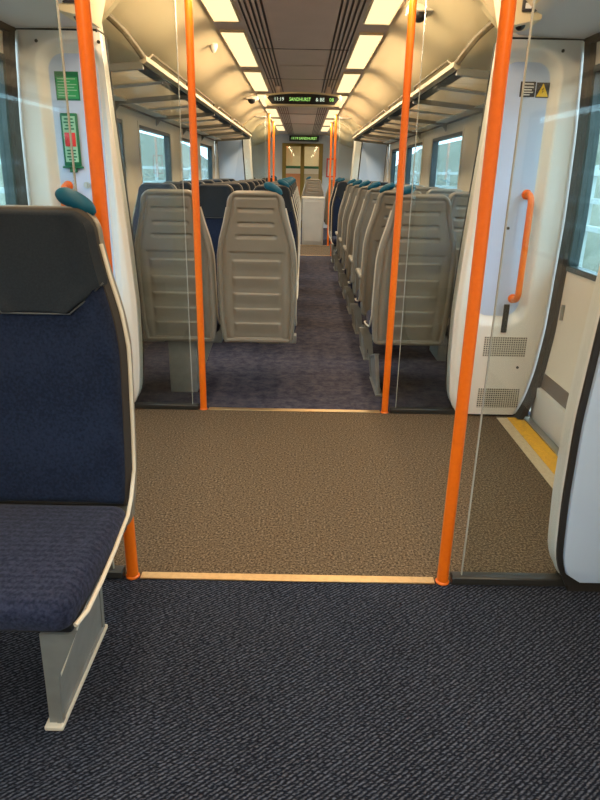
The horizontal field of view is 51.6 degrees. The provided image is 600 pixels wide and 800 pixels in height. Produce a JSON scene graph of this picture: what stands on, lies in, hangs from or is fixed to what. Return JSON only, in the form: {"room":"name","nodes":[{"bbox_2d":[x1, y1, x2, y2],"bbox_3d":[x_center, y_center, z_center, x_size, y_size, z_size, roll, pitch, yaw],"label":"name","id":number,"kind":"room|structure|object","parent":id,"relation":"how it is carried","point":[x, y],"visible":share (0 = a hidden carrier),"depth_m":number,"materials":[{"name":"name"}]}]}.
{"room":"train carriage","nodes":[
{"label":"train carriage","id":0,"kind":"room"},
{"bbox_2d":[15,23,143,402],"bbox_3d":[-1.175,-0.954,3.282,0.581,2.100,0.135,1,20,0],"label":"wall","id":1,"kind":"structure","parent":0,"point":[38,52],"depth_m":3.11,"materials":[{"name":"white plastic"}]},
{"bbox_2d":[15,28,101,33],"bbox_3d":[-1.155,-1.767,2.975,0.388,0.014,0.092,1,20,0],"label":"trim","id":2,"kind":"structure","parent":1,"relation":"attached to","point":[68,29],"depth_m":2.93,"materials":[{"name":"black rubber"}]},
{"bbox_2d":[61,181,72,205],"bbox_3d":[-1.200,-0.835,3.247,0.052,0.592,0.103,1,20,0],"label":"grab bar","id":3,"kind":"object","parent":1,"relation":"attached to","point":[68,184],"visible":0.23,"depth_m":3.16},
{"bbox_2d":[54,71,80,100],"bbox_3d":[-1.141,-1.539,3.039,0.116,0.128,0.003,1,20,0],"label":"notice","id":4,"kind":"object","parent":1,"relation":"attached to","point":[72,80],"visible":0.91,"depth_m":3.04,"materials":[{"name":"green"}]},
{"bbox_2d":[60,113,83,172],"bbox_3d":[-1.153,-1.292,3.120,0.104,0.277,0.020,1,20,0],"label":"sign","id":5,"kind":"object","parent":1,"relation":"attached to","point":[63,116],"visible":0.84,"depth_m":3.11,"materials":[{"name":"green"}]},
{"bbox_2d":[63,166,83,172],"bbox_3d":[-1.155,-1.176,3.163,0.104,0.030,0.020,1,20,0],"label":"sign","id":6,"kind":"object","parent":5,"relation":"on","point":[76,167],"depth_m":3.15,"materials":[{"name":"plastic"}]},
{"bbox_2d":[116,106,214,222],"bbox_3d":[-1.429,-2.059,6.442,0.070,2.000,19.500,1,20,0],"label":"wall","id":7,"kind":"structure","parent":0,"point":[130,117],"depth_m":5.30,"materials":[{"name":"beige plastic"}]},
{"bbox_2d":[0,30,17,204],"bbox_3d":[-1.431,-0.848,2.840,0.099,1.625,0.717,1,20,0],"label":"door","id":8,"kind":"structure","parent":7,"relation":"in","point":[6,153],"depth_m":3.01,"materials":[{"name":"beige plastic"}]},
{"bbox_2d":[0,21,27,204],"bbox_3d":[-1.369,-0.610,2.558,0.162,1.918,1.451,1,20,0],"label":"trim","id":9,"kind":"structure","parent":7,"relation":"attached to","point":[8,31],"depth_m":3.00,"materials":[{"name":"black rubber"}]},
{"bbox_2d":[116,113,130,215],"bbox_3d":[-1.427,-1.554,4.257,0.066,0.854,1.574,1,20,0],"label":"window","id":10,"kind":"structure","parent":7,"relation":"in","point":[120,120],"depth_m":4.88,"materials":[{"name":"clear glass"}]},
{"bbox_2d":[137,120,172,184],"bbox_3d":[-1.418,-2.220,6.080,0.066,0.854,1.394,1,20,0],"label":"window","id":11,"kind":"structure","parent":7,"relation":"in","point":[142,126],"depth_m":6.46,"materials":[{"name":"clear glass"}]},
{"bbox_2d":[120,105,214,140],"bbox_3d":[-1.374,-2.786,6.176,0.012,0.020,19.500,1,20,0],"label":"trim","id":12,"kind":"structure","parent":7,"relation":"attached to","point":[124,106],"depth_m":5.68,"materials":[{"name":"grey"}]},
{"bbox_2d":[106,13,251,144],"bbox_3d":[-1.066,-2.961,6.402,0.582,0.335,7.153,1,20,0],"label":"luggage rack","id":13,"kind":"object","parent":7,"relation":"attached to","point":[143,85],"visible":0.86,"depth_m":4.52,"materials":[{"name":"grey"}]},
{"bbox_2d":[179,134,189,180],"bbox_3d":[-1.409,-2.837,7.771,0.066,0.854,1.194,1,20,0],"label":"window","id":14,"kind":"structure","parent":7,"relation":"in","point":[186,139],"depth_m":7.23,"materials":[{"name":"beige glass"}]},
{"bbox_2d":[199,140,212,179],"bbox_3d":[-1.401,-3.345,9.166,0.066,0.854,1.224,1,20,0],"label":"window","id":15,"kind":"structure","parent":7,"relation":"in","point":[202,144],"depth_m":9.60,"materials":[{"name":"beige glass"}]},
{"bbox_2d":[215,140,245,180],"bbox_3d":[-1.114,-3.372,10.181,0.531,1.915,0.132,1,20,0],"label":"wall","id":16,"kind":"structure","parent":0,"point":[229,156],"depth_m":9.95,"materials":[{"name":"white plastic"}]},
{"bbox_2d":[243,137,253,178],"bbox_3d":[-1.106,-3.932,11.714,0.531,1.915,0.132,1,20,0],"label":"wall","id":17,"kind":"structure","parent":0,"point":[247,142],"depth_m":11.46,"materials":[{"name":"beige plastic"}]},
{"bbox_2d":[0,228,599,799],"bbox_3d":[-0.018,-1.070,6.795,2.900,0.050,19.500,1,20,0],"label":"floor","id":18,"kind":"structure","parent":0,"point":[191,689],"depth_m":1.92,"materials":[{"name":"blue carpet"}]},
{"bbox_2d":[0,187,136,730],"bbox_3d":[-0.685,0.146,1.522,0.463,1.257,0.653,1,20,0],"label":"seat","id":19,"kind":"object","parent":18,"relation":"on","point":[68,453],"visible":1,"depth_m":1.60,"materials":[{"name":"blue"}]},
{"bbox_2d":[0,504,126,631],"bbox_3d":[-0.689,0.385,1.491,0.449,0.087,0.430,1,20,0],"label":"seat cushion","id":20,"kind":"object","parent":19,"relation":"on","point":[53,557],"depth_m":1.43,"materials":[{"name":"fabric"}]},
{"bbox_2d":[56,0,125,578],"bbox_3d":[-0.776,-0.413,1.748,0.394,2.150,0.040,1,20,0],"label":"screen","id":21,"kind":"object","parent":18,"relation":"on","point":[115,571],"visible":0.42,"depth_m":1.65,"materials":[{"name":"clear glass"}]},
{"bbox_2d":[74,0,139,579],"bbox_3d":[-0.550,-0.435,1.739,0.054,2.205,0.054,1,20,0],"label":"pole","id":22,"kind":"object","parent":18,"relation":"on","point":[82,7],"visible":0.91,"depth_m":1.63,"materials":[{"name":"metal"}]},
{"bbox_2d":[132,183,176,341],"bbox_3d":[-1.171,-1.101,4.982,0.463,1.210,0.653,1,20,0],"label":"seat","id":23,"kind":"object","parent":18,"relation":"on","point":[145,186],"visible":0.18,"depth_m":5.01,"materials":[{"name":"grey"}]},
{"bbox_2d":[135,0,198,409],"bbox_3d":[-0.768,-0.962,3.251,0.394,2.150,0.040,1,20,0],"label":"screen","id":24,"kind":"object","parent":18,"relation":"on","point":[138,405],"visible":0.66,"depth_m":3.59,"materials":[{"name":"clear glass"}]},
{"bbox_2d":[163,181,191,190],"bbox_3d":[-1.167,-1.375,5.734,0.463,1.210,0.653,1,20,0],"label":"seat","id":25,"kind":"object","parent":18,"relation":"on","point":[179,185],"visible":0.08,"depth_m":5.75,"materials":[{"name":"grey"}]},
{"bbox_2d":[135,189,220,391],"bbox_3d":[-0.712,-0.663,3.806,0.463,1.210,0.653,1,20,0],"label":"seat","id":26,"kind":"object","parent":18,"relation":"on","point":[160,251],"visible":0.87,"depth_m":3.54,"materials":[{"name":"grey"}]},
{"bbox_2d":[216,307,220,331],"bbox_3d":[-0.715,-0.523,3.975,0.449,0.087,0.430,1,20,0],"label":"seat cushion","id":27,"kind":"object","parent":26,"relation":"on","point":[218,322],"depth_m":3.80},
{"bbox_2d":[217,182,296,343],"bbox_3d":[-0.244,-0.810,3.749,0.463,0.972,0.653,1,20,0],"label":"seat","id":28,"kind":"object","parent":26,"relation":"attached to","point":[257,255],"visible":1,"depth_m":3.51,"materials":[{"name":"grey"}]},
{"bbox_2d":[184,0,207,409],"bbox_3d":[-0.542,-0.983,3.242,0.054,2.205,0.054,1,20,0],"label":"pole","id":29,"kind":"object","parent":18,"relation":"on","point":[188,5],"visible":1,"depth_m":3.20,"materials":[{"name":"metal"}]},
{"bbox_2d":[199,184,233,342],"bbox_3d":[-0.706,-1.092,4.983,0.463,1.210,0.653,1,20,0],"label":"seat","id":30,"kind":"object","parent":18,"relation":"on","point":[213,198],"visible":0.26,"depth_m":5.02,"materials":[{"name":"blue"}]},
{"bbox_2d":[213,182,242,190],"bbox_3d":[-0.702,-1.366,5.734,0.463,1.210,0.653,1,20,0],"label":"seat","id":31,"kind":"object","parent":18,"relation":"on","point":[236,186],"visible":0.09,"depth_m":5.75,"materials":[{"name":"grey"}]},
{"bbox_2d":[225,181,249,190],"bbox_3d":[-0.698,-1.641,6.486,0.463,1.210,0.653,1,20,0],"label":"seat","id":32,"kind":"object","parent":18,"relation":"on","point":[245,185],"visible":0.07,"depth_m":6.50,"materials":[{"name":"grey"}]},
{"bbox_2d":[267,113,270,181],"bbox_3d":[-0.505,-3.499,10.137,0.054,2.205,0.054,1,20,0],"label":"pole","id":33,"kind":"object","parent":18,"relation":"on","point":[267,113],"visible":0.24,"depth_m":9.92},
{"bbox_2d":[272,121,274,180],"bbox_3d":[-0.497,-4.048,11.640,0.054,2.205,0.054,1,20,0],"label":"pole","id":34,"kind":"object","parent":18,"relation":"on","point":[272,121],"visible":0.32,"depth_m":11.43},
{"bbox_2d":[253,179,298,343],"bbox_3d":[-0.240,-1.105,4.975,0.463,1.257,0.653,1,20,0],"label":"seat","id":35,"kind":"object","parent":18,"relation":"on","point":[284,186],"visible":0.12,"depth_m":5.04,"materials":[{"name":"grey"}]},
{"bbox_2d":[263,178,299,243],"bbox_3d":[-0.236,-1.380,5.727,0.463,1.257,0.653,1,20,0],"label":"seat","id":36,"kind":"object","parent":18,"relation":"on","point":[286,180],"visible":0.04,"depth_m":5.81,"materials":[{"name":"grey"}]},
{"bbox_2d":[271,178,299,263],"bbox_3d":[-0.232,-1.654,6.478,0.463,1.257,0.653,1,20,0],"label":"seat","id":37,"kind":"object","parent":18,"relation":"on","point":[284,178],"visible":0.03,"depth_m":6.57,"materials":[{"name":"grey"}]},
{"bbox_2d":[140,572,434,583],"bbox_3d":[-0.042,0.608,2.117,1.000,0.006,0.036,1,20,0],"label":"trim","id":38,"kind":"structure","parent":18,"relation":"on","point":[145,575],"depth_m":2.11,"materials":[{"name":"metal"}]},
{"bbox_2d":[208,407,379,412],"bbox_3d":[-0.034,0.059,3.620,1.000,0.006,0.036,1,20,0],"label":"trim","id":39,"kind":"structure","parent":18,"relation":"on","point":[209,408],"depth_m":3.61,"materials":[{"name":"metal"}]},
{"bbox_2d":[301,176,323,221],"bbox_3d":[0.252,-3.862,12.554,0.463,1.257,0.653,1,20,0],"label":"seat","id":40,"kind":"object","parent":18,"relation":"on","point":[312,187],"visible":0.39,"depth_m":12.15,"materials":[{"name":"grey"}]},
{"bbox_2d":[302,196,324,244],"bbox_3d":[0.248,-3.478,12.036,0.430,0.890,0.260,1,20,0],"label":"box","id":41,"kind":"object","parent":18,"relation":"on","point":[312,207],"visible":1,"depth_m":11.91,"materials":[{"name":"beige"}]},
{"bbox_2d":[327,122,332,245],"bbox_3d":[0.559,-4.028,11.642,0.054,2.205,0.054,1,20,0],"label":"pole","id":42,"kind":"object","parent":18,"relation":"on","point":[331,130],"visible":0.81,"depth_m":11.57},
{"bbox_2d":[324,179,335,241],"bbox_3d":[0.717,-3.832,12.563,0.463,1.210,0.653,1,20,0],"label":"seat","id":43,"kind":"object","parent":18,"relation":"on","point":[327,191],"visible":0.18,"depth_m":12.28,"materials":[{"name":"grey"}]},
{"bbox_2d":[330,114,337,255],"bbox_3d":[0.550,-3.480,10.139,0.054,2.205,0.054,1,20,0],"label":"pole","id":44,"kind":"object","parent":18,"relation":"on","point":[336,115],"visible":0.65,"depth_m":9.94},
{"bbox_2d":[328,177,340,262],"bbox_3d":[0.685,-2.803,9.674,0.463,1.257,0.653,1,20,0],"label":"seat","id":45,"kind":"object","parent":18,"relation":"on","point":[337,179],"visible":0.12,"depth_m":9.75,"materials":[{"name":"grey"}]},
{"bbox_2d":[331,178,347,270],"bbox_3d":[0.680,-2.511,8.875,0.463,1.257,0.653,1,20,0],"label":"seat","id":46,"kind":"object","parent":18,"relation":"on","point":[341,186],"visible":0.3,"depth_m":8.95,"materials":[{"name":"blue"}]},
{"bbox_2d":[333,179,355,286],"bbox_3d":[0.663,-2.031,7.557,0.489,1.257,0.660,1,20,0],"label":"seat","id":47,"kind":"object","parent":18,"relation":"on","point":[349,184],"visible":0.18,"depth_m":7.26,"materials":[{"name":"grey"}]},
{"bbox_2d":[336,179,369,298],"bbox_3d":[0.659,-1.756,6.806,0.489,1.257,0.660,1,20,0],"label":"seat","id":48,"kind":"object","parent":18,"relation":"on","point":[354,189],"visible":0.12,"depth_m":6.51,"materials":[{"name":"grey"}]},
{"bbox_2d":[339,180,381,314],"bbox_3d":[0.655,-1.482,6.054,0.489,1.257,0.660,1,20,0],"label":"seat","id":49,"kind":"object","parent":18,"relation":"on","point":[363,188],"visible":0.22,"depth_m":5.75,"materials":[{"name":"grey"}]},
{"bbox_2d":[344,181,395,333],"bbox_3d":[0.651,-1.208,5.303,0.489,1.257,0.660,1,20,0],"label":"seat","id":50,"kind":"object","parent":18,"relation":"on","point":[371,196],"visible":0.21,"depth_m":5.00,"materials":[{"name":"grey"}]},
{"bbox_2d":[351,183,421,359],"bbox_3d":[0.647,-0.934,4.551,0.489,1.257,0.660,1,20,0],"label":"seat","id":51,"kind":"object","parent":18,"relation":"on","point":[377,223],"visible":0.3,"depth_m":4.25,"materials":[{"name":"grey"}]},
{"bbox_2d":[356,289,360,307],"bbox_3d":[0.654,-0.772,4.729,0.449,0.087,0.430,1,20,0],"label":"seat cushion","id":52,"kind":"object","parent":51,"relation":"on","point":[357,293],"depth_m":4.69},
{"bbox_2d":[381,0,416,413],"bbox_3d":[0.513,-0.964,3.244,0.054,2.205,0.054,1,20,0],"label":"pole","id":53,"kind":"object","parent":18,"relation":"on","point":[412,8],"visible":1,"depth_m":3.20,"materials":[{"name":"metal"}]},
{"bbox_2d":[359,184,455,396],"bbox_3d":[0.643,-0.659,3.800,0.489,1.257,0.660,1,20,0],"label":"seat","id":54,"kind":"object","parent":18,"relation":"on","point":[431,258],"visible":0.91,"depth_m":3.52,"materials":[{"name":"grey"}]},
{"bbox_2d":[366,310,371,334],"bbox_3d":[0.650,-0.497,3.977,0.449,0.087,0.430,1,20,0],"label":"seat cushion","id":55,"kind":"object","parent":54,"relation":"on","point":[368,315],"depth_m":3.93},
{"bbox_2d":[389,0,454,414],"bbox_3d":[0.738,-0.934,3.253,0.394,2.150,0.040,1,20,0],"label":"screen","id":56,"kind":"object","parent":18,"relation":"on","point":[399,410],"visible":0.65,"depth_m":3.60,"materials":[{"name":"clear glass"}]},
{"bbox_2d":[415,187,440,193],"bbox_3d":[1.130,-1.451,6.063,0.463,1.210,0.653,1,20,0],"label":"seat","id":57,"kind":"object","parent":18,"relation":"on","point":[423,190],"visible":0.05,"depth_m":5.56,"materials":[{"name":"grey"}]},
{"bbox_2d":[426,189,461,196],"bbox_3d":[1.126,-1.177,5.311,0.463,1.210,0.653,1,20,0],"label":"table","id":58,"kind":"object","parent":18,"relation":"on","point":[446,192],"visible":0.09,"depth_m":4.81,"materials":[{"name":"grey"}]},
{"bbox_2d":[429,191,468,360],"bbox_3d":[1.122,-0.903,4.560,0.463,1.210,0.653,1,20,0],"label":"seat","id":59,"kind":"object","parent":18,"relation":"on","point":[458,199],"visible":0.1,"depth_m":4.15,"materials":[{"name":"grey"}]},
{"bbox_2d":[435,0,516,585],"bbox_3d":[0.505,-0.415,1.741,0.054,2.205,0.054,1,20,0],"label":"pole","id":60,"kind":"object","parent":18,"relation":"on","point":[507,7],"visible":1,"depth_m":1.74,"materials":[{"name":"metal"}]},
{"bbox_2d":[449,0,564,586],"bbox_3d":[0.730,-0.385,1.750,0.394,2.150,0.040,1,20,0],"label":"screen","id":61,"kind":"object","parent":18,"relation":"on","point":[456,578],"visible":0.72,"depth_m":2.09,"materials":[{"name":"clear glass"}]},
{"bbox_2d":[0,0,599,127],"bbox_3d":[0.017,-2.845,5.615,2.900,0.335,8.940,1,20,0],"label":"ceiling","id":62,"kind":"structure","parent":0,"point":[285,25],"depth_m":3.99,"materials":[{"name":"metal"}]},
{"bbox_2d":[59,0,104,27],"bbox_3d":[-0.940,-1.710,2.671,0.170,0.162,0.238,1,20,0],"label":"ceiling panel","id":63,"kind":"object","parent":62,"relation":"attached to","point":[67,7],"visible":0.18,"depth_m":2.67,"materials":[{"name":"grey"}]},
{"bbox_2d":[102,0,119,21],"bbox_3d":[-0.977,-1.906,2.924,0.840,0.380,0.080,1,20,0],"label":"ceiling","id":64,"kind":"structure","parent":62,"relation":"attached to","point":[113,3],"depth_m":2.95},
{"bbox_2d":[201,0,239,21],"bbox_3d":[-0.461,-2.129,3.207,0.165,0.016,1.440,1,20,0],"label":"recessed light","id":65,"kind":"object","parent":62,"relation":"in","point":[219,10],"visible":1,"depth_m":3.62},
{"bbox_2d":[220,29,258,66],"bbox_3d":[-0.452,-2.725,4.841,0.165,0.016,1.440,1,20,0],"label":"recessed light","id":66,"kind":"object","parent":62,"relation":"in","point":[238,42],"visible":1,"depth_m":4.67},
{"bbox_2d":[245,95,257,103],"bbox_3d":[-0.600,-3.723,7.693,0.150,0.092,0.150,1,20,0],"label":"dome","id":67,"kind":"object","parent":62,"relation":"attached to","point":[251,99],"visible":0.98,"depth_m":7.65,"materials":[{"name":"beige plastic"}]},
{"bbox_2d":[243,70,268,91],"bbox_3d":[-0.444,-3.322,6.476,0.165,0.016,1.440,1,20,0],"label":"recessed light","id":68,"kind":"object","parent":62,"relation":"in","point":[256,79],"visible":1,"depth_m":6.33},
{"bbox_2d":[257,93,269,106],"bbox_3d":[-0.435,-3.918,8.111,0.165,0.016,1.440,1,20,0],"label":"recessed light","id":69,"kind":"object","parent":62,"relation":"in","point":[261,96],"visible":0.55,"depth_m":7.76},
{"bbox_2d":[258,95,266,105],"bbox_3d":[-0.435,-3.919,8.110,0.153,0.011,1.424,1,20,0],"label":"diffuser","id":70,"kind":"object","parent":69,"relation":"attached to","point":[261,97],"depth_m":7.97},
{"bbox_2d":[265,108,279,116],"bbox_3d":[-0.426,-4.515,9.745,0.165,0.016,1.440,1,20,0],"label":"recessed light","id":71,"kind":"object","parent":62,"relation":"in","point":[274,113],"visible":0.93,"depth_m":9.60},
{"bbox_2d":[255,48,348,123],"bbox_3d":[0.026,-3.450,6.831,0.720,0.005,10.808,1,20,0],"label":"trim","id":72,"kind":"structure","parent":62,"relation":"attached to","point":[255,48],"depth_m":4.77,"materials":[{"name":"brown"}]},
{"bbox_2d":[280,65,324,78],"bbox_3d":[0.021,-3.087,5.846,0.400,0.008,0.800,1,20,0],"label":"ceiling","id":73,"kind":"structure","parent":62,"relation":"attached to","point":[287,71],"depth_m":5.77,"materials":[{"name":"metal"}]},
{"bbox_2d":[264,86,341,107],"bbox_3d":[0.036,-3.338,6.824,0.860,0.203,0.130,1,20,0],"label":"display","id":74,"kind":"object","parent":62,"relation":"hanging from","point":[278,99],"visible":1,"depth_m":6.78,"materials":[{"name":"black plastic"}]},
{"bbox_2d":[326,109,339,117],"bbox_3d":[0.510,-4.497,9.746,0.165,0.016,1.440,1,20,0],"label":"recessed light","id":75,"kind":"object","parent":62,"relation":"in","point":[331,112],"visible":0.88,"depth_m":9.61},
{"bbox_2d":[335,94,347,107],"bbox_3d":[0.501,-3.901,8.112,0.165,0.016,1.440,1,20,0],"label":"recessed light","id":76,"kind":"object","parent":62,"relation":"in","point":[344,97],"visible":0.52,"depth_m":7.75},
{"bbox_2d":[339,96,346,107],"bbox_3d":[0.501,-3.901,8.112,0.153,0.011,1.424,1,20,0],"label":"diffuser","id":77,"kind":"object","parent":76,"relation":"attached to","point":[344,98],"depth_m":7.91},
{"bbox_2d":[336,72,360,92],"bbox_3d":[0.492,-3.304,6.477,0.165,0.016,1.440,1,20,0],"label":"recessed light","id":78,"kind":"object","parent":62,"relation":"in","point":[348,80],"visible":1,"depth_m":6.29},
{"bbox_2d":[345,32,383,68],"bbox_3d":[0.484,-2.708,4.843,0.165,0.016,1.440,1,20,0],"label":"recessed light","id":79,"kind":"object","parent":62,"relation":"in","point":[366,43],"visible":1,"depth_m":4.67,"materials":[{"name":"plastic"}]},
{"bbox_2d":[363,0,403,24],"bbox_3d":[0.475,-2.112,3.208,0.165,0.016,1.440,1,20,0],"label":"recessed light","id":80,"kind":"object","parent":62,"relation":"in","point":[380,12],"visible":1,"depth_m":3.58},
{"bbox_2d":[406,3,433,22],"bbox_3d":[0.667,-2.159,3.467,0.135,0.087,0.135,1,20,0],"label":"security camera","id":81,"kind":"object","parent":62,"relation":"attached to","point":[420,11],"visible":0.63,"depth_m":3.43,"materials":[{"name":"beige plastic"}]},
{"bbox_2d":[353,21,494,147],"bbox_3d":[1.101,-2.921,6.405,0.582,0.335,7.153,1,20,0],"label":"luggage rack","id":82,"kind":"object","parent":62,"relation":"attached to","point":[456,92],"visible":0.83,"depth_m":4.52,"materials":[{"name":"grey"}]},
{"bbox_2d":[494,0,541,32],"bbox_3d":[0.940,-1.676,2.674,0.170,0.162,0.238,1,20,0],"label":"security camera","id":83,"kind":"object","parent":62,"relation":"attached to","point":[523,8],"visible":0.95,"depth_m":2.60,"materials":[{"name":"white"}]},
{"bbox_2d":[474,0,584,45],"bbox_3d":[0.983,-1.869,2.927,0.840,0.380,0.080,1,20,0],"label":"ceiling","id":84,"kind":"structure","parent":62,"relation":"attached to","point":[484,7],"depth_m":2.95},
{"bbox_2d":[242,111,361,134],"bbox_3d":[0.044,-4.670,10.559,2.900,0.295,1.600,1,20,0],"label":"ceiling","id":85,"kind":"structure","parent":0,"point":[254,122],"depth_m":10.53,"materials":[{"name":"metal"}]},
{"bbox_2d":[252,134,352,227],"bbox_3d":[0.052,-5.502,15.588,2.900,2.250,0.060,1,20,0],"label":"wall","id":86,"kind":"structure","parent":0,"point":[259,152],"depth_m":15.37,"materials":[{"name":"plastic"}]},
{"bbox_2d":[282,143,322,227],"bbox_3d":[0.050,-5.371,15.594,1.006,2.000,0.060,1,20,0],"label":"door","id":87,"kind":"structure","parent":86,"relation":"in","point":[300,173],"depth_m":15.44,"materials":[{"name":"wood"}]},
{"bbox_2d":[289,135,318,141],"bbox_3d":[0.100,-6.399,15.174,0.720,0.130,0.064,1,20,0],"label":"display","id":88,"kind":"object","parent":86,"relation":"attached to","point":[291,137],"visible":1,"depth_m":15.15,"materials":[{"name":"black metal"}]},
{"bbox_2d":[326,158,335,176],"bbox_3d":[0.778,-5.778,15.435,0.240,0.440,0.020,1,20,0],"label":"framed poster","id":89,"kind":"object","parent":86,"relation":"attached to","point":[328,159],"visible":0.67,"depth_m":15.44,"materials":[{"name":"red paper"}]},
{"bbox_2d":[251,120,353,147],"bbox_3d":[0.058,-5.642,13.281,2.800,0.335,4.180,1,20,0],"label":"ceiling","id":90,"kind":"structure","parent":0,"point":[260,134],"depth_m":13.07,"materials":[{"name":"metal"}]},
{"bbox_2d":[286,146,318,165],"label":"window","id":91,"kind":"structure","parent":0,"point":[293,153],"depth_m":17.69,"materials":[{"name":"clear glass"}]},
{"bbox_2d":[350,141,360,180],"bbox_3d":[1.162,-3.890,11.717,0.531,1.915,0.132,1,20,0],"label":"wall","id":92,"kind":"structure","parent":0,"point":[357,145],"depth_m":11.46,"materials":[{"name":"beige plastic"}]},
{"bbox_2d":[357,142,387,181],"bbox_3d":[1.154,-3.330,10.184,0.531,1.915,0.132,1,20,0],"label":"wall","id":93,"kind":"structure","parent":0,"point":[373,161],"depth_m":9.95,"materials":[{"name":"white plastic"}]},
{"bbox_2d":[388,113,530,410],"bbox_3d":[1.430,-2.006,6.446,0.070,2.000,19.500,1,20,0],"label":"wall","id":94,"kind":"structure","parent":0,"point":[470,124],"depth_m":5.33,"materials":[{"name":"beige plastic"}]},
{"bbox_2d":[390,146,398,182],"bbox_3d":[1.442,-3.293,9.170,0.066,0.854,1.224,1,20,0],"label":"window","id":95,"kind":"structure","parent":94,"relation":"in","point":[394,149],"depth_m":9.63,"materials":[{"name":"glass"}]},
{"bbox_2d":[404,139,423,184],"bbox_3d":[1.435,-2.784,7.775,0.066,0.854,1.194,1,20,0],"label":"window","id":96,"kind":"structure","parent":94,"relation":"in","point":[420,142],"depth_m":8.18,"materials":[{"name":"glass"}]},
{"bbox_2d":[389,111,481,143],"bbox_3d":[1.403,-2.735,6.180,0.012,0.020,19.500,1,20,0],"label":"trim","id":97,"kind":"structure","parent":94,"relation":"attached to","point":[479,112],"depth_m":5.73,"materials":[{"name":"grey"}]},
{"bbox_2d":[428,127,464,188],"bbox_3d":[1.426,-2.167,6.084,0.066,0.854,1.394,1,20,0],"label":"window","id":98,"kind":"structure","parent":94,"relation":"in","point":[459,132],"depth_m":6.54,"materials":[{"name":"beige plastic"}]},
{"bbox_2d":[497,417,558,488],"bbox_3d":[1.224,0.347,2.888,0.195,0.012,1.440,1,20,0],"label":"sill","id":99,"kind":"structure","parent":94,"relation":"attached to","point":[532,440],"depth_m":3.21,"materials":[{"name":"yellow metal"}]},
{"bbox_2d":[530,373,568,446],"bbox_3d":[1.360,0.212,2.843,0.088,0.278,1.430,1,20,0],"label":"panel","id":100,"kind":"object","parent":94,"relation":"attached to","point":[548,408],"depth_m":3.29,"materials":[{"name":"white"}]},
{"bbox_2d":[514,32,599,419],"bbox_3d":[1.327,-0.559,2.562,0.162,1.918,1.451,1,20,0],"label":"trim","id":101,"kind":"structure","parent":94,"relation":"attached to","point":[590,46],"depth_m":3.17,"materials":[{"name":"black rubber"}]},
{"bbox_2d":[545,41,599,392],"bbox_3d":[1.398,-0.796,2.844,0.099,1.625,0.717,1,20,0],"label":"door","id":102,"kind":"structure","parent":94,"relation":"in","point":[579,284],"depth_m":3.10,"materials":[{"name":"beige plastic"}]},
{"bbox_2d":[445,33,583,415],"bbox_3d":[1.144,-0.911,3.285,0.581,2.100,0.135,1,20,0],"label":"wall","id":103,"kind":"structure","parent":0,"point":[547,134],"depth_m":3.24,"materials":[{"name":"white plastic"}]},
{"bbox_2d":[476,388,519,407],"bbox_3d":[1.130,-0.011,3.546,0.235,0.114,0.007,1,20,0],"label":"air vent","id":104,"kind":"object","parent":103,"relation":"in","point":[494,397],"depth_m":3.54,"materials":[{"name":"metal"}]},
{"bbox_2d":[482,336,526,356],"bbox_3d":[1.135,-0.296,3.442,0.235,0.113,0.007,1,20,0],"label":"air vent","id":105,"kind":"object","parent":103,"relation":"in","point":[502,346],"depth_m":3.44,"materials":[{"name":"metal"}]},
{"bbox_2d":[501,304,509,332],"bbox_3d":[1.121,-0.445,3.385,0.032,0.155,0.016,1,20,0],"label":"door handle","id":106,"kind":"object","parent":103,"relation":"in","point":[506,306],"depth_m":3.38,"materials":[{"name":"black plastic"}]},
{"bbox_2d":[508,189,533,302],"bbox_3d":[1.165,-0.791,3.250,0.052,0.592,0.103,1,20,0],"label":"grab bar","id":107,"kind":"object","parent":103,"relation":"attached to","point":[527,194],"visible":1,"depth_m":3.20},
{"bbox_2d":[519,81,535,96],"bbox_3d":[1.114,-1.520,3.034,0.074,0.068,0.003,1,20,0],"label":"notice","id":108,"kind":"object","parent":103,"relation":"attached to","point":[529,89],"visible":0.76,"depth_m":3.03,"materials":[{"name":"grey"}]},
{"bbox_2d":[535,82,549,97],"bbox_3d":[1.188,-1.516,3.034,0.064,0.068,0.004,1,20,0],"label":"warning sign","id":109,"kind":"object","parent":103,"relation":"attached to","point":[542,89],"visible":1,"depth_m":3.03,"materials":[{"name":"yellow"}]},
{"bbox_2d":[512,37,584,41],"bbox_3d":[1.156,-1.724,2.979,0.388,0.014,0.092,1,20,0],"label":"trim","id":110,"kind":"structure","parent":103,"relation":"attached to","point":[513,37],"depth_m":2.94,"materials":[{"name":"plastic"}]},
{"bbox_2d":[548,266,599,591],"bbox_3d":[1.109,-0.273,1.806,0.531,1.915,0.135,1,20,0],"label":"wall","id":111,"kind":"structure","parent":0,"point":[574,520],"depth_m":1.95,"materials":[{"name":"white plastic"}]},
{"label":"outside","id":112,"kind":"structure","parent":0,"visible":0},
{"bbox_3d":[0.002,-2.747,14.965,80.000,0.100,90.000,1,20,0],"label":"ground","id":113,"kind":"structure","parent":112,"visible":0},
{"bbox_2d":[0,133,207,205],"bbox_3d":[-17.697,-5.566,14.032,24.500,5.200,90.000,1,20,0],"label":"bank","id":114,"kind":"object","parent":113,"relation":"on","point":[152,147],"visible":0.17,"depth_m":36.23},
{"bbox_2d":[0,159,207,192],"bbox_3d":[-4.412,-4.144,14.479,0.080,2.700,80.000,1,20,0],"label":"fence","id":115,"kind":"object","parent":113,"relation":"on","point":[155,167],"visible":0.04,"depth_m":18.84,"materials":[{"name":"grey"}]},
{"bbox_2d":[394,165,599,266],"bbox_3d":[4.466,-3.979,14.492,0.080,2.700,80.000,1,20,0],"label":"fence","id":116,"kind":"object","parent":113,"relation":"on","point":[448,173],"visible":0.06,"depth_m":9.68,"materials":[{"name":"grey"}]},
{"bbox_2d":[395,135,599,272],"bbox_3d":[17.796,-4.906,14.082,24.500,5.200,90.000,1,20,0],"label":"bank","id":117,"kind":"object","parent":113,"relation":"on","point":[448,153],"visible":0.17,"depth_m":31.51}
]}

